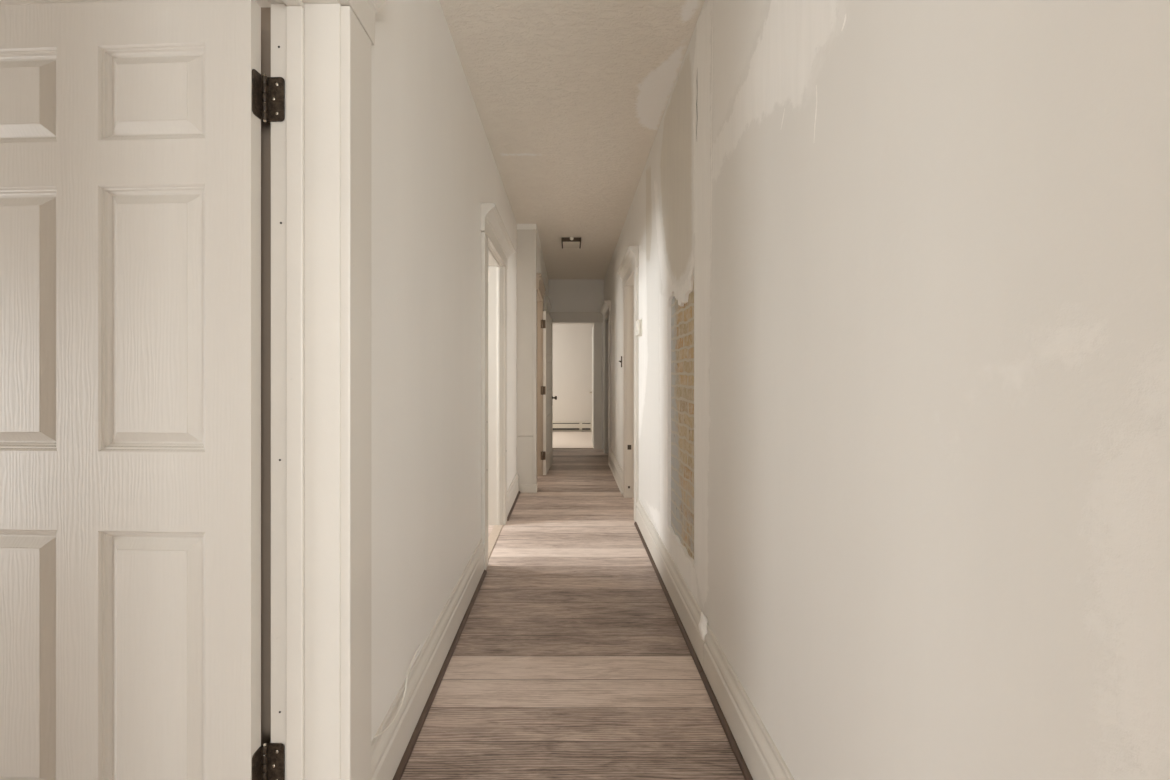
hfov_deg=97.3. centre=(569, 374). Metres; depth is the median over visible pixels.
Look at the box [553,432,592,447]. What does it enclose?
floor
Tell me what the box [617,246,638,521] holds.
door frame
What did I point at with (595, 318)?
door frame
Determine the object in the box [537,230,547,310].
wall
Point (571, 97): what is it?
ceiling
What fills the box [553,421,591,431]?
baseboard heater
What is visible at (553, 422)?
hood
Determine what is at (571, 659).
floor
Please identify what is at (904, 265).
wall
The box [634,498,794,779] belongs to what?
baseboard
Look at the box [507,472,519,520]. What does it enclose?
baseboard
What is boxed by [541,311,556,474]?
door
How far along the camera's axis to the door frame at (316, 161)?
1.22 m
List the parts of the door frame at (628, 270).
casing, casing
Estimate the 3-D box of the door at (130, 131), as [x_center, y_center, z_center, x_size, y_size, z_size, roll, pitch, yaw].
[-1.111,0.176,1.212,0.879,2.072,0.046,0,0,3]
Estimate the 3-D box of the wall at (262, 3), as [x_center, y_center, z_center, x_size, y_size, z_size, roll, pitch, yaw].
[-2.255,-0.172,-0.512,3.130,2.785,3.815,0,0,0]
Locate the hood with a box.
[553,422,590,422]
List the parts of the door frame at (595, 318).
casing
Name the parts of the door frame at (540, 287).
casing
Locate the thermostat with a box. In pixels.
[635,318,641,336]
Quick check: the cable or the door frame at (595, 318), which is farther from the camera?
the door frame at (595, 318)
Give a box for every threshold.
[488,525,502,558]
[553,448,593,448]
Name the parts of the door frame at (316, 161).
casing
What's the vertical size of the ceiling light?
0.054 m
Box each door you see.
[0,0,284,779]
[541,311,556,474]
[589,328,592,444]
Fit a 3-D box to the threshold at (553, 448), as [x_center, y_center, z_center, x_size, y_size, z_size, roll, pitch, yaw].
[0.010,1.215,8.485,0.780,0.008,0.082,0,0,0]
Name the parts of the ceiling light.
glass panel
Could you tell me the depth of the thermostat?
4.01 m
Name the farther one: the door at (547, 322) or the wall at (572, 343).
the wall at (572, 343)
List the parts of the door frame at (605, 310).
casing, casing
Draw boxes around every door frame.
[261,0,385,779]
[481,203,514,569]
[536,273,545,475]
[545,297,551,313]
[549,312,602,448]
[600,301,610,462]
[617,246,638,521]
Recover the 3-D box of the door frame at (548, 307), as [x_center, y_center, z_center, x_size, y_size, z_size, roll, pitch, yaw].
[-0.396,0.070,7.670,0.221,2.300,1.030,0,0,0]
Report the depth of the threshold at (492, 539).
3.84 m
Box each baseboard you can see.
[371,539,486,779]
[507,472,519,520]
[608,449,622,494]
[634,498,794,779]
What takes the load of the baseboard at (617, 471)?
attached to the wall at (904, 265)
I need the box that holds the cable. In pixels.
[373,645,419,737]
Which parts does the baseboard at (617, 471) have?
shoe moulding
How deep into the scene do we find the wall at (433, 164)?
1.90 m
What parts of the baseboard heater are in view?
panel, panel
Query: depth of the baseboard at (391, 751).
1.85 m
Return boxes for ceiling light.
[562,237,580,247]
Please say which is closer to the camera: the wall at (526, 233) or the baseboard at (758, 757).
the baseboard at (758, 757)
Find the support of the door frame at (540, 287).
attached to the wall at (541, 268)
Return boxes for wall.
[0,0,270,6]
[371,0,516,741]
[517,224,536,492]
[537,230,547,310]
[548,279,603,448]
[604,0,1169,779]
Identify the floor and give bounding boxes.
[401,449,744,779]
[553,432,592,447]
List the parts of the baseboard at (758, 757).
shoe moulding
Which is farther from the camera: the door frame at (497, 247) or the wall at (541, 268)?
the wall at (541, 268)
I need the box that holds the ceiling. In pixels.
[439,0,704,278]
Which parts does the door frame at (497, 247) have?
casing, casing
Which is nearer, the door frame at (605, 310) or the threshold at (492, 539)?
the threshold at (492, 539)
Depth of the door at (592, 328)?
9.21 m
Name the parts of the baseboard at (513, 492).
shoe moulding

